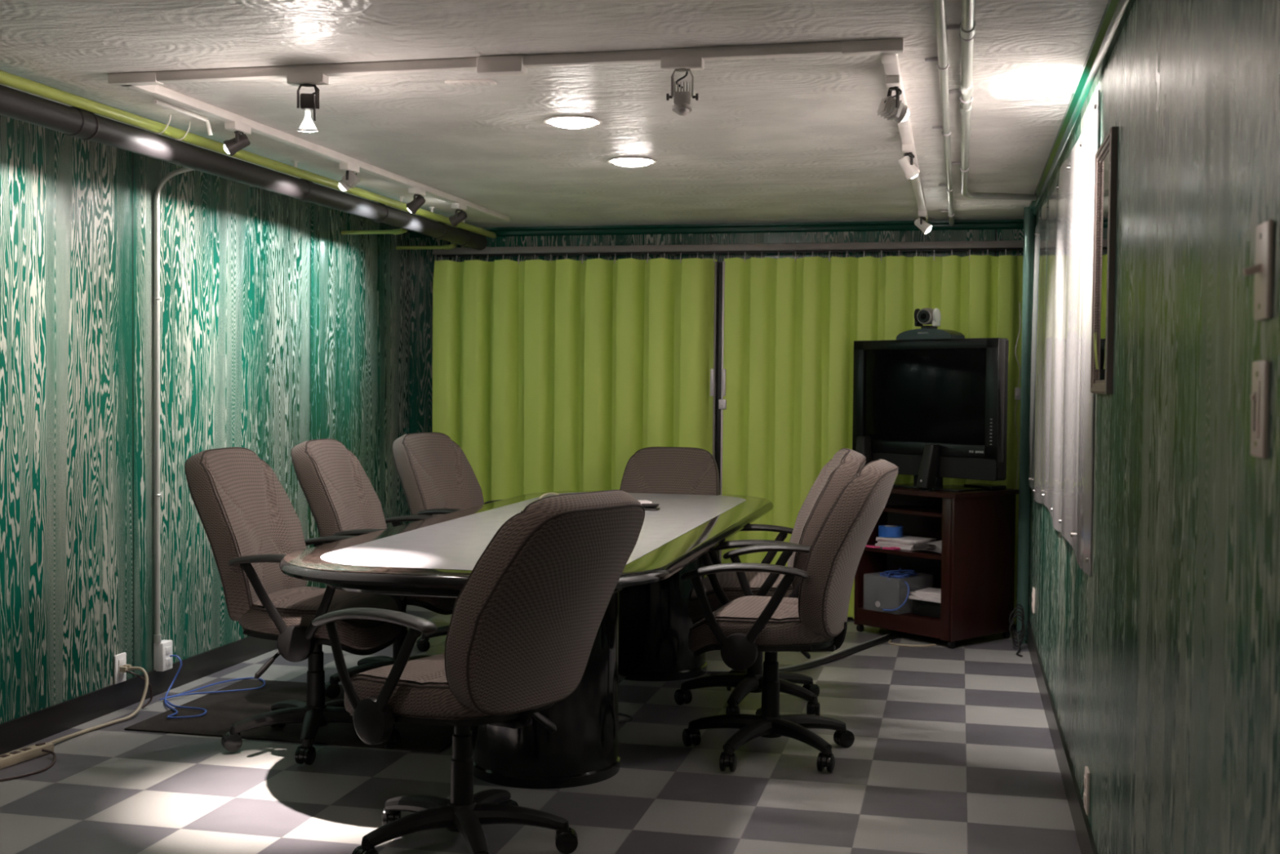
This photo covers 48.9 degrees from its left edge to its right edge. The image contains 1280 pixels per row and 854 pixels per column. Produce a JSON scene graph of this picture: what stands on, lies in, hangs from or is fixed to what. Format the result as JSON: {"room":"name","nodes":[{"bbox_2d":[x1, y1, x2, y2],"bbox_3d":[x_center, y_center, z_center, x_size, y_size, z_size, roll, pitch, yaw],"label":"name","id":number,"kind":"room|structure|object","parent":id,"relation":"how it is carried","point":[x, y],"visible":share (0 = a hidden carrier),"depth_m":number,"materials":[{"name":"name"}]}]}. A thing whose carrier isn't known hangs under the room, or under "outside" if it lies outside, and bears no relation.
{"room":"conference room","nodes":[
{"label":"conference room","id":0,"kind":"room"},
{"bbox_2d":[0,115,410,724],"bbox_3d":[-2.361,0.051,3.812,0.122,2.115,9.071,1,2,13],"label":"wall","id":1,"kind":"structure","parent":0,"point":[281,329],"depth_m":5.45,"materials":[{"name":"green wood"}]},
{"bbox_2d":[113,652,126,684],"bbox_3d":[-1.964,0.913,5.323,0.012,0.113,0.072,1,2,13],"label":"wall outlet","id":2,"kind":"object","parent":1,"relation":"attached to","point":[119,660],"visible":1,"depth_m":5.31,"materials":[{"name":"white plastic"}]},
{"bbox_2d":[118,657,124,666],"bbox_3d":[-1.960,0.890,5.321,0.003,0.027,0.034,1,2,13],"label":"socket","id":3,"kind":"object","parent":2,"relation":"attached to","point":[121,660],"depth_m":5.32,"materials":[{"name":"white plastic"}]},
{"bbox_2d":[118,671,124,679],"bbox_3d":[-1.960,0.936,5.322,0.003,0.027,0.034,1,2,13],"label":"socket","id":4,"kind":"object","parent":2,"relation":"attached to","point":[121,675],"depth_m":5.32,"materials":[{"name":"white plastic"}]},
{"bbox_2d":[119,663,131,672],"bbox_3d":[-1.944,0.912,5.321,0.027,0.024,0.043,1,2,13],"label":"plug","id":5,"kind":"object","parent":2,"relation":"attached to","point":[122,668],"visible":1,"depth_m":5.30,"materials":[{"name":"beige plastic"}]},
{"bbox_2d":[125,670,152,708],"bbox_3d":[-1.891,0.990,5.317,0.099,0.147,0.025,0,2,-25],"label":"extension cord","id":6,"kind":"object","parent":5,"relation":"hanging from","point":[126,671],"visible":0.99,"depth_m":5.33,"materials":[{"name":"plastic"}]},
{"bbox_2d":[0,635,277,755],"bbox_3d":[-2.306,1.059,3.829,0.011,0.101,8.827,1,2,13],"label":"baseboard","id":7,"kind":"structure","parent":1,"relation":"attached to","point":[23,731],"depth_m":5.30,"materials":[{"name":"black plastic"}]},
{"bbox_2d":[153,640,172,671],"bbox_3d":[-1.889,0.906,5.580,0.045,0.113,0.072,1,2,13],"label":"wall outlet","id":8,"kind":"object","parent":1,"relation":"attached to","point":[162,661],"visible":1,"depth_m":5.55,"materials":[{"name":"white plastic"}]},
{"bbox_2d":[165,645,170,653],"bbox_3d":[-1.868,0.883,5.575,0.003,0.027,0.034,1,2,13],"label":"socket","id":9,"kind":"object","parent":8,"relation":"attached to","point":[167,647],"depth_m":5.57,"materials":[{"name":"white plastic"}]},
{"bbox_2d":[165,657,170,665],"bbox_3d":[-1.868,0.929,5.577,0.003,0.027,0.034,1,2,13],"label":"socket","id":10,"kind":"object","parent":8,"relation":"attached to","point":[167,659],"depth_m":5.57,"materials":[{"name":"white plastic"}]},
{"bbox_2d":[153,167,194,643],"bbox_3d":[-1.778,-0.097,5.575,0.283,1.891,0.055,0,2,-20],"label":"conduit","id":11,"kind":"object","parent":1,"relation":"attached to","point":[157,637],"visible":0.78,"depth_m":5.51,"materials":[{"name":"silver metal"}]},
{"bbox_2d":[341,228,407,234],"bbox_3d":[-1.349,-0.992,7.140,0.345,0.039,0.045,1,2,13],"label":"pipe stub","id":12,"kind":"object","parent":1,"relation":"attached to","point":[400,231],"visible":0.9,"depth_m":7.12,"materials":[{"name":"paint"}]},
{"bbox_2d":[395,243,456,249],"bbox_3d":[-1.190,-1.003,7.839,0.345,0.039,0.045,1,2,13],"label":"pipe stub","id":13,"kind":"object","parent":1,"relation":"attached to","point":[452,246],"visible":1,"depth_m":7.82,"materials":[{"name":"paint"}]},
{"bbox_2d":[0,604,1081,853],"bbox_3d":[-0.639,1.183,3.453,3.676,0.091,9.071,1,2,13],"label":"floor","id":14,"kind":"structure","parent":0,"point":[952,751],"depth_m":4.38,"materials":[{"name":"tile"}]},
{"bbox_2d":[0,742,53,768],"bbox_3d":[-2.028,1.069,4.569,0.052,0.035,0.290,1,2,21],"label":"power strip","id":15,"kind":"object","parent":14,"relation":"on","point":[30,752],"visible":0.97,"depth_m":4.58,"materials":[{"name":"beige plastic"}]},
{"bbox_2d":[0,754,9,757],"bbox_3d":[-2.044,1.057,4.526,0.024,0.002,0.027,1,2,21],"label":"socket","id":16,"kind":"object","parent":15,"relation":"attached to","point":[2,755],"depth_m":4.52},
{"bbox_2d":[8,751,21,753],"bbox_3d":[-2.028,1.056,4.569,0.024,0.002,0.027,1,2,21],"label":"socket","id":17,"kind":"object","parent":15,"relation":"attached to","point":[12,752],"depth_m":4.57,"materials":[{"name":"beige plastic"}]},
{"bbox_2d":[19,747,31,750],"bbox_3d":[-2.012,1.055,4.612,0.024,0.002,0.027,1,2,21],"label":"socket","id":18,"kind":"object","parent":15,"relation":"attached to","point":[23,748],"depth_m":4.61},
{"bbox_2d":[35,742,45,746],"bbox_3d":[-1.989,1.052,4.671,0.015,0.006,0.030,1,2,21],"label":"switch","id":19,"kind":"object","parent":15,"relation":"attached to","point":[42,744],"depth_m":4.66,"materials":[{"name":"plastic"}]},
{"bbox_2d":[0,748,56,781],"bbox_3d":[-1.992,1.079,4.426,0.148,0.029,0.428,1,2,27],"label":"extension cord","id":20,"kind":"object","parent":14,"relation":"on","point":[51,764],"visible":1,"depth_m":4.45,"materials":[{"name":"black plastic"}]},
{"bbox_2d":[47,666,148,743],"bbox_3d":[-1.920,0.993,5.020,0.096,0.159,0.620,1,2,6],"label":"extension cord","id":21,"kind":"object","parent":14,"relation":"on","point":[141,668],"visible":0.94,"depth_m":5.11,"materials":[{"name":"beige plastic"}]},
{"bbox_2d":[124,679,471,752],"bbox_3d":[-1.157,1.070,5.294,1.189,0.007,0.869,1,2,13],"label":"floor mat","id":22,"kind":"object","parent":14,"relation":"on","point":[224,709],"visible":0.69,"depth_m":5.07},
{"bbox_2d":[164,654,206,718],"bbox_3d":[-1.735,0.984,5.366,0.143,0.151,0.488,0,2,-20],"label":"cable","id":23,"kind":"object","parent":22,"relation":"on","point":[166,700],"visible":1,"depth_m":5.29,"materials":[{"name":"blue plastic"}]},
{"bbox_2d":[159,676,265,700],"bbox_3d":[-1.656,1.047,5.611,0.210,0.014,0.480,1,2,28],"label":"cable","id":24,"kind":"object","parent":22,"relation":"on","point":[263,680],"visible":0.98,"depth_m":5.59,"materials":[{"name":"blue plastic"}]},
{"bbox_2d":[184,447,401,764],"bbox_3d":[-1.158,0.579,4.819,0.742,1.004,0.667,1,2,11],"label":"office chair","id":25,"kind":"object","parent":22,"relation":"on","point":[250,522],"visible":0.84,"depth_m":4.69,"materials":[{"name":"brown fabric"}]},
{"bbox_2d":[290,438,456,698],"bbox_3d":[-1.006,0.555,5.626,0.742,1.004,0.667,1,2,9],"label":"office chair","id":26,"kind":"object","parent":22,"relation":"on","point":[340,496],"visible":0.35,"depth_m":5.54,"materials":[{"name":"brown fabric"}]},
{"bbox_2d":[392,431,501,651],"bbox_3d":[-0.773,0.535,6.572,0.742,1.004,0.667,1,2,25],"label":"office chair","id":27,"kind":"object","parent":14,"relation":"on","point":[437,477],"visible":0.24,"depth_m":6.58,"materials":[{"name":"brown fabric"}]},
{"bbox_2d":[311,489,644,853],"bbox_3d":[-0.397,0.641,3.693,0.818,0.980,0.669,2,2,37],"label":"office chair","id":28,"kind":"object","parent":14,"relation":"on","point":[525,622],"visible":1,"depth_m":3.51,"materials":[{"name":"brown fabric"}]},
{"bbox_2d":[279,490,773,788],"bbox_3d":[-0.244,0.720,5.408,1.207,0.718,3.122,1,2,13],"label":"conference table","id":29,"kind":"object","parent":14,"relation":"on","point":[642,633],"visible":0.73,"depth_m":4.45,"materials":[{"name":"black paint"}]},
{"bbox_2d":[538,492,559,498],"bbox_3d":[-0.405,0.314,6.352,0.106,0.031,0.076,1,2,13],"label":"cable loop","id":30,"kind":"object","parent":29,"relation":"on","point":[549,493],"visible":0.41,"depth_m":6.38,"materials":[{"name":"beige plastic"}]},
{"bbox_2d":[638,499,652,503],"bbox_3d":[-0.003,0.332,6.219,0.112,0.012,0.092,1,2,1],"label":"paper pad","id":31,"kind":"object","parent":29,"relation":"on","point":[642,500],"visible":0.41,"depth_m":6.20,"materials":[{"name":"white paper"}]},
{"bbox_2d":[641,502,659,511],"bbox_3d":[0.035,0.333,5.900,0.101,0.030,0.088,1,2,13],"label":"tray","id":32,"kind":"object","parent":29,"relation":"on","point":[647,506],"visible":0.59,"depth_m":5.88,"materials":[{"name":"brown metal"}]},
{"bbox_2d":[617,712,633,722],"bbox_3d":[-0.099,1.080,5.240,0.158,0.008,0.162,1,2,13],"label":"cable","id":33,"kind":"object","parent":14,"relation":"on","point":[631,718],"visible":0.41,"depth_m":5.21,"materials":[{"name":"black plastic"}]},
{"bbox_2d":[619,446,719,576],"bbox_3d":[0.102,0.571,7.030,0.667,0.919,0.742,1,2,13],"label":"office chair","id":34,"kind":"object","parent":14,"relation":"on","point":[653,468],"visible":0.12,"depth_m":7.23,"materials":[{"name":"brown fabric"}]},
{"bbox_2d":[674,448,866,715],"bbox_3d":[0.499,0.582,5.449,0.742,1.004,0.667,1,2,4],"label":"office chair","id":35,"kind":"object","parent":14,"relation":"on","point":[721,588],"visible":0.56,"depth_m":5.28,"materials":[{"name":"brown fabric"}]},
{"bbox_2d":[680,458,898,772],"bbox_3d":[0.495,0.604,4.750,0.742,1.004,0.667,1,2,17],"label":"office chair","id":36,"kind":"object","parent":14,"relation":"on","point":[813,617],"visible":1,"depth_m":4.53,"materials":[{"name":"brown fabric"}]},
{"bbox_2d":[706,631,897,671],"bbox_3d":[0.853,1.049,6.549,0.207,0.008,1.463,2,3,45],"label":"cable","id":37,"kind":"object","parent":14,"relation":"on","point":[893,632],"visible":0.78,"depth_m":6.48,"materials":[{"name":"black plastic"}]},
{"bbox_2d":[705,631,899,672],"bbox_3d":[0.864,1.051,6.528,0.206,0.007,1.462,2,3,45],"label":"cable","id":38,"kind":"object","parent":14,"relation":"on","point":[899,631],"visible":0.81,"depth_m":6.50,"materials":[{"name":"black plastic"}]},
{"bbox_2d":[706,631,902,674],"bbox_3d":[0.875,1.050,6.507,0.208,0.010,1.463,2,3,45],"label":"cable","id":39,"kind":"object","parent":14,"relation":"on","point":[708,673],"visible":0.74,"depth_m":6.45,"materials":[{"name":"black plastic"}]},
{"bbox_2d":[710,631,906,675],"bbox_3d":[0.886,1.050,6.485,0.210,0.012,1.464,2,3,45],"label":"cable","id":40,"kind":"object","parent":14,"relation":"on","point":[904,633],"visible":0.71,"depth_m":6.40,"materials":[{"name":"plastic"}]},
{"bbox_2d":[888,639,935,646],"bbox_3d":[1.298,1.046,6.782,0.232,0.011,0.102,2,2,28],"label":"cable","id":41,"kind":"object","parent":14,"relation":"on","point":[890,640],"visible":1,"depth_m":6.75,"materials":[{"name":"beige plastic"}]},
{"bbox_2d":[853,484,1018,648],"bbox_3d":[1.470,0.673,7.050,0.513,0.740,0.634,-1,2,-40],"label":"tv stand","id":42,"kind":"object","parent":14,"relation":"on","point":[974,570],"visible":0.86,"depth_m":6.86,"materials":[{"name":"brown wood"}]},
{"bbox_2d":[855,435,871,465],"bbox_3d":[1.129,0.172,7.103,0.091,0.250,0.084,-1,2,-40],"label":"speaker","id":43,"kind":"object","parent":42,"relation":"on","point":[863,442],"visible":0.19,"depth_m":7.09},
{"bbox_2d":[865,544,900,550],"bbox_3d":[1.207,0.598,7.021,0.050,0.015,0.229,-1,2,-40],"label":"sticky notes","id":44,"kind":"object","parent":42,"relation":"on","point":[867,545],"visible":0.88,"depth_m":6.98,"materials":[{"name":"pink paper"}]},
{"bbox_2d":[863,571,933,614],"bbox_3d":[1.299,0.828,7.087,0.278,0.177,0.227,-1,2,-40],"label":"plastic bin","id":45,"kind":"object","parent":42,"relation":"on","point":[880,593],"visible":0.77,"depth_m":6.99,"materials":[{"name":"grey plastic"}]},
{"bbox_2d":[880,567,917,610],"bbox_3d":[1.296,0.812,7.035,0.237,0.191,0.244,-1,2,-40],"label":"cable","id":46,"kind":"object","parent":45,"relation":"in","point":[904,575],"visible":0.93,"depth_m":7.06,"materials":[{"name":"blue plastic"}]},
{"bbox_2d":[858,607,940,622],"bbox_3d":[1.467,0.928,7.057,0.475,0.015,0.567,-1,2,-40],"label":"shelf","id":47,"kind":"object","parent":42,"relation":"attached to","point":[884,616],"depth_m":6.94,"materials":[{"name":"brown wood"}]},
{"bbox_2d":[863,544,941,559],"bbox_3d":[1.474,0.617,7.050,0.466,0.018,0.567,-1,2,-40],"label":"shelf","id":48,"kind":"object","parent":42,"relation":"attached to","point":[921,553],"depth_m":6.91,"materials":[{"name":"brown wood"}]},
{"bbox_2d":[875,534,936,550],"bbox_3d":[1.336,0.580,7.073,0.203,0.049,0.254,-1,2,-40],"label":"paper stack","id":49,"kind":"object","parent":42,"relation":"on","point":[906,542],"visible":0.77,"depth_m":7.01,"materials":[{"name":"white paper"}]},
{"bbox_2d":[878,524,902,537],"bbox_3d":[1.268,0.526,7.120,0.122,0.052,0.122,-1,2,-40],"label":"tape roll","id":50,"kind":"object","parent":49,"relation":"on","point":[884,531],"visible":1,"depth_m":7.07,"materials":[{"name":"plastic"}]},
{"bbox_2d":[882,505,942,517],"bbox_3d":[1.487,0.417,7.054,0.435,0.015,0.567,-1,2,-40],"label":"shelf","id":51,"kind":"object","parent":42,"relation":"attached to","point":[926,510],"depth_m":7.00,"materials":[{"name":"brown wood"}]},
{"bbox_2d":[912,599,940,618],"bbox_3d":[1.505,0.884,6.927,0.244,0.079,0.220,-1,2,-40],"label":"storage box","id":52,"kind":"object","parent":42,"relation":"on","point":[926,608],"visible":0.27,"depth_m":6.86,"materials":[{"name":"black plastic"}]},
{"bbox_2d":[908,586,941,603],"bbox_3d":[1.477,0.824,6.909,0.238,0.040,0.234,-1,2,-40],"label":"paper stack","id":53,"kind":"object","parent":52,"relation":"on","point":[930,594],"visible":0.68,"depth_m":6.87,"materials":[{"name":"white paper"}]},
{"bbox_2d":[912,540,942,553],"bbox_3d":[1.457,0.585,6.883,0.152,0.051,0.207,-1,2,-40],"label":"pile","id":54,"kind":"object","parent":42,"relation":"on","point":[936,546],"visible":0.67,"depth_m":6.85,"materials":[{"name":"grey paper"}]},
{"bbox_2d":[915,444,939,491],"bbox_3d":[1.388,0.197,6.796,0.088,0.225,0.085,-1,2,-40],"label":"speaker","id":55,"kind":"object","parent":42,"relation":"on","point":[926,478],"visible":1,"depth_m":6.77},
{"bbox_2d":[852,337,1008,492],"bbox_3d":[1.460,-0.062,6.954,0.222,0.735,0.887,-1,2,-40],"label":"television","id":56,"kind":"object","parent":42,"relation":"on","point":[909,395],"visible":0.85,"depth_m":6.82,"materials":[{"name":"black plastic"}]},
{"bbox_2d":[895,307,964,339],"bbox_3d":[1.414,-0.504,6.875,0.114,0.154,0.341,-1,2,-40],"label":"camera","id":57,"kind":"object","parent":56,"relation":"on","point":[926,316],"visible":1,"depth_m":6.84,"materials":[{"name":"black plastic"}]},
{"bbox_2d":[964,483,1006,490],"bbox_3d":[1.708,0.297,6.973,0.122,0.021,0.168,-1,2,-40],"label":"media box","id":58,"kind":"object","parent":42,"relation":"on","point":[985,486],"visible":0.87,"depth_m":6.93,"materials":[{"name":"black plastic"}]},
{"bbox_2d":[1008,604,1025,656],"bbox_3d":[1.772,0.952,6.606,0.076,0.213,0.210,1,2,13],"label":"cable bundle","id":59,"kind":"object","parent":14,"relation":"on","point":[1011,626],"visible":1,"depth_m":6.68,"materials":[{"name":"black plastic"}]},
{"bbox_2d":[0,0,1108,227],"bbox_3d":[-0.618,-1.023,3.384,3.676,0.091,9.071,1,2,13],"label":"ceiling","id":60,"kind":"structure","parent":0,"point":[786,140],"depth_m":4.22,"materials":[{"name":"paint"}]},
{"bbox_2d":[153,99,212,135],"bbox_3d":[-1.462,-0.990,4.517,0.020,0.057,0.327,1,2,13],"label":"ceiling pipe","id":61,"kind":"object","parent":60,"relation":"attached to","point":[206,120],"visible":1,"depth_m":4.53,"materials":[{"name":"white metal"}]},
{"bbox_2d":[0,70,496,238],"bbox_3d":[-1.789,-0.965,3.652,0.062,0.063,8.815,1,2,13],"label":"gas pipe","id":62,"kind":"object","parent":60,"relation":"attached to","point":[8,79],"visible":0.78,"depth_m":4.80,"materials":[{"name":"metal"}]},
{"bbox_2d":[0,84,487,249],"bbox_3d":[-1.848,-0.898,3.595,0.090,0.090,8.675,1,2,13],"label":"drain pipe","id":63,"kind":"object","parent":62,"relation":"hanging from","point":[73,122],"visible":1,"depth_m":4.89,"materials":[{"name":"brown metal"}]},
{"bbox_2d":[444,79,496,86],"bbox_3d":[-0.489,-0.993,4.065,0.140,0.009,0.052,1,2,13],"label":"ceiling plate","id":64,"kind":"object","parent":60,"relation":"attached to","point":[473,82],"visible":1,"depth_m":4.05,"materials":[{"name":"white plastic"}]},
{"bbox_2d":[107,38,928,222],"bbox_3d":[-0.003,-1.019,5.626,2.225,0.046,3.857,1,2,13],"label":"ceiling track","id":65,"kind":"object","parent":60,"relation":"attached to","point":[144,82],"visible":0.94,"depth_m":3.83,"materials":[{"name":"white metal"}]},
{"bbox_2d":[222,120,251,156],"bbox_3d":[-1.331,-0.948,4.649,0.087,0.111,0.110,1,2,13],"label":"lamp","id":66,"kind":"object","parent":65,"relation":"attached to","point":[241,130],"visible":1,"depth_m":4.63,"materials":[{"name":"black metal"}]},
{"bbox_2d":[286,71,328,132],"bbox_3d":[-0.917,-0.895,3.895,0.110,0.161,0.062,1,2,13],"label":"lamp","id":67,"kind":"object","parent":65,"relation":"attached to","point":[308,101],"visible":1,"depth_m":3.88,"materials":[{"name":"white metal"}]},
{"bbox_2d":[338,161,360,191],"bbox_3d":[-1.135,-0.975,5.495,0.084,0.108,0.110,1,2,13],"label":"lamp","id":68,"kind":"object","parent":65,"relation":"attached to","point":[350,180],"visible":1,"depth_m":5.47,"materials":[{"name":"grey metal"}]},
{"bbox_2d":[405,186,425,213],"bbox_3d":[-0.983,-0.992,6.179,0.086,0.114,0.110,1,2,13],"label":"lamp","id":69,"kind":"object","parent":65,"relation":"attached to","point":[412,206],"visible":1,"depth_m":6.16,"materials":[{"name":"black metal"}]},
{"bbox_2d":[448,202,466,226],"bbox_3d":[-0.864,-1.009,6.699,0.088,0.110,0.110,1,2,13],"label":"lamp","id":70,"kind":"object","parent":65,"relation":"attached to","point":[455,220],"visible":1,"depth_m":6.68,"materials":[{"name":"black metal"}]},
{"bbox_2d":[660,55,704,115],"bbox_3d":[0.110,-0.884,3.655,0.110,0.151,0.057,1,2,13],"label":"lamp","id":71,"kind":"object","parent":65,"relation":"attached to","point":[682,106],"visible":1,"depth_m":3.64,"materials":[{"name":"grey metal"}]},
{"bbox_2d":[877,73,909,123],"bbox_3d":[0.695,-0.897,3.861,0.088,0.125,0.110,1,2,13],"label":"lamp","id":72,"kind":"object","parent":65,"relation":"attached to","point":[891,108],"visible":1,"depth_m":3.84,"materials":[{"name":"white metal"}]},
{"bbox_2d":[897,142,919,179],"bbox_3d":[0.946,-0.930,4.945,0.077,0.122,0.110,1,2,13],"label":"lamp","id":73,"kind":"object","parent":65,"relation":"attached to","point":[910,170],"visible":1,"depth_m":4.93,"materials":[{"name":"white metal"}]},
{"bbox_2d":[914,209,932,234],"bbox_3d":[1.371,-0.989,6.816,0.086,0.114,0.110,1,2,13],"label":"lamp","id":74,"kind":"object","parent":65,"relation":"attached to","point":[920,222],"visible":1,"depth_m":6.79,"materials":[{"name":"white metal"}]},
{"bbox_2d":[542,115,602,128],"bbox_3d":[-0.222,-1.002,4.652,0.198,0.024,0.198,1,2,13],"label":"recessed light","id":75,"kind":"object","parent":60,"relation":"in","point":[572,122],"visible":1,"depth_m":4.61,"materials":[{"name":"white glass"}]},
{"bbox_2d":[606,156,657,167],"bbox_3d":[-0.032,-1.026,5.474,0.198,0.024,0.198,1,2,13],"label":"recessed light","id":76,"kind":"object","parent":60,"relation":"in","point":[632,162],"visible":1,"depth_m":5.43,"materials":[{"name":"white glass"}]},
{"bbox_2d":[924,0,954,226],"bbox_3d":[0.644,-0.938,3.099,0.064,0.033,8.815,1,2,13],"label":"conduit","id":77,"kind":"object","parent":60,"relation":"attached to","point":[940,5],"visible":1,"depth_m":4.00,"materials":[{"name":"metal"}]},
{"bbox_2d":[946,0,1036,200],"bbox_3d":[0.606,-0.919,2.583,0.331,0.039,7.786,1,2,15],"label":"conduit","id":78,"kind":"object","parent":60,"relation":"attached to","point":[966,27],"visible":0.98,"depth_m":4.11,"materials":[{"name":"metal"}]},
{"bbox_2d":[432,252,722,557],"bbox_3d":[-0.362,0.021,7.729,1.626,1.942,0.128,1,2,13],"label":"curtain","id":79,"kind":"object","parent":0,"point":[548,375],"visible":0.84,"depth_m":7.71,"materials":[{"name":"fabric"}]},
{"bbox_2d":[408,229,1023,523],"bbox_3d":[0.363,-0.048,7.780,3.432,2.115,0.122,1,2,13],"label":"wall","id":80,"kind":"structure","parent":0,"point":[422,261],"depth_m":7.81,"materials":[{"name":"green wood"}]},
{"bbox_2d":[408,218,1023,238],"bbox_3d":[0.355,-1.078,7.670,3.432,0.049,0.038,1,2,13],"label":"trim","id":81,"kind":"structure","parent":80,"relation":"attached to","point":[1013,224],"depth_m":7.61,"materials":[{"name":"green paint"}]},
{"bbox_2d":[432,239,1023,257],"bbox_3d":[0.415,-0.961,7.572,3.231,0.058,0.049,1,2,13],"label":"track","id":82,"kind":"object","parent":80,"relation":"attached to","point":[959,246],"visible":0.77,"depth_m":7.53,"materials":[{"name":"black plastic"}]},
{"bbox_2d":[718,248,1022,624],"bbox_3d":[1.200,0.046,7.395,1.581,1.941,0.088,1,2,13],"label":"curtain","id":83,"kind":"object","parent":82,"relation":"hanging from","point":[790,326],"visible":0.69,"depth_m":7.44,"materials":[{"name":"fabric"}]},
{"bbox_2d":[1028,0,1279,853],"bbox_3d":[1.104,0.109,3.026,0.122,2.115,9.071,1,2,13],"label":"wall","id":84,"kind":"structure","parent":0,"point":[1161,664],"depth_m":2.26,"materials":[{"name":"green wood"}]},
{"bbox_2d":[1014,302,1021,488],"bbox_3d":[1.902,-0.152,7.099,0.031,0.945,0.023,1,2,13],"label":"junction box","id":85,"kind":"object","parent":84,"relation":"attached to","point":[1017,390],"visible":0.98,"depth_m":7.09,"materials":[{"name":"metal"}]},
{"bbox_2d":[1016,206,1035,644],"bbox_3d":[1.876,-0.004,6.840,0.058,2.115,0.058,1,2,13],"label":"riser pipe","id":86,"kind":"object","parent":84,"relation":"attached to","point":[1029,220],"visible":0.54,"depth_m":6.82,"materials":[{"name":"green metal"}]},
{"bbox_2d":[1031,586,1035,613],"bbox_3d":[1.799,0.791,6.443,0.012,0.113,0.067,1,2,13],"label":"wall outlet","id":87,"kind":"object","parent":84,"relation":"attached to","point":[1033,588],"visible":1,"depth_m":6.41,"materials":[{"name":"beige plastic"}]},
{"bbox_2d":[1026,618,1097,853],"bbox_3d":[1.030,1.110,3.072,0.011,0.110,8.827,1,2,13],"label":"baseboard","id":88,"kind":"structure","parent":84,"relation":"attached to","point":[1082,825],"depth_m":4.47,"materials":[{"name":"black plastic"}]},
{"bbox_2d":[1028,89,1099,575],"bbox_3d":[1.530,-0.288,5.208,0.027,1.283,3.076,1,2,13],"label":"curtain","id":89,"kind":"object","parent":84,"relation":"attached to","point":[1061,429],"visible":1,"depth_m":4.45,"materials":[{"name":"fabric"}]},
{"bbox_2d":[1029,0,1135,218],"bbox_3d":[1.036,-0.925,3.011,0.038,0.049,8.827,1,2,13],"label":"trim","id":90,"kind":"structure","parent":84,"relation":"attached to","point":[1117,12],"depth_m":3.90,"materials":[{"name":"green paint"}]},
{"bbox_2d":[1083,765,1090,814],"bbox_3d":[1.177,0.957,3.709,0.012,0.113,0.070,1,2,13],"label":"wall outlet","id":91,"kind":"object","parent":84,"relation":"attached to","point":[1087,775],"visible":1,"depth_m":3.68,"materials":[{"name":"beige plastic"}]},
{"bbox_2d":[1083,791,1085,805],"bbox_3d":[1.172,0.980,3.711,0.003,0.027,0.034,1,2,13],"label":"socket","id":92,"kind":"object","parent":91,"relation":"attached to","point":[1084,793],"depth_m":3.70,"materials":[{"name":"beige plastic"}]},
{"bbox_2d":[1084,774,1085,788],"bbox_3d":[1.172,0.934,3.710,0.003,0.027,0.034,1,2,13],"label":"socket","id":93,"kind":"object","parent":91,"relation":"attached to","point":[1084,775],"depth_m":3.71,"materials":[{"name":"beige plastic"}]},
{"bbox_2d":[1090,126,1117,394],"bbox_3d":[1.142,-0.393,3.471,0.017,0.622,0.384,1,2,13],"label":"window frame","id":94,"kind":"structure","parent":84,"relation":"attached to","point":[1106,157],"depth_m":3.46,"materials":[{"name":"grey metal"}]},
{"bbox_2d":[1093,332,1097,368],"bbox_3d":[1.143,-0.190,3.528,0.008,0.091,0.066,1,2,13],"label":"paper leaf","id":95,"kind":"object","parent":94,"relation":"attached to","point":[1095,340],"visible":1,"depth_m":3.53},
{"bbox_2d":[1242,218,1274,320],"bbox_3d":[0.721,-0.182,1.650,0.026,0.114,0.072,1,2,13],"label":"light switch","id":96,"kind":"object","parent":84,"relation":"attached to","point":[1263,269],"visible":1,"depth_m":1.63,"materials":[{"name":"beige plastic"}]},
{"bbox_2d":[1250,360,1270,458],"bbox_3d":[0.726,-0.021,1.657,0.014,0.114,0.072,1,2,13],"label":"light switch","id":97,"kind":"object","parent":84,"relation":"attached to","point":[1260,384],"visible":1,"depth_m":1.64,"materials":[{"name":"beige plastic"}]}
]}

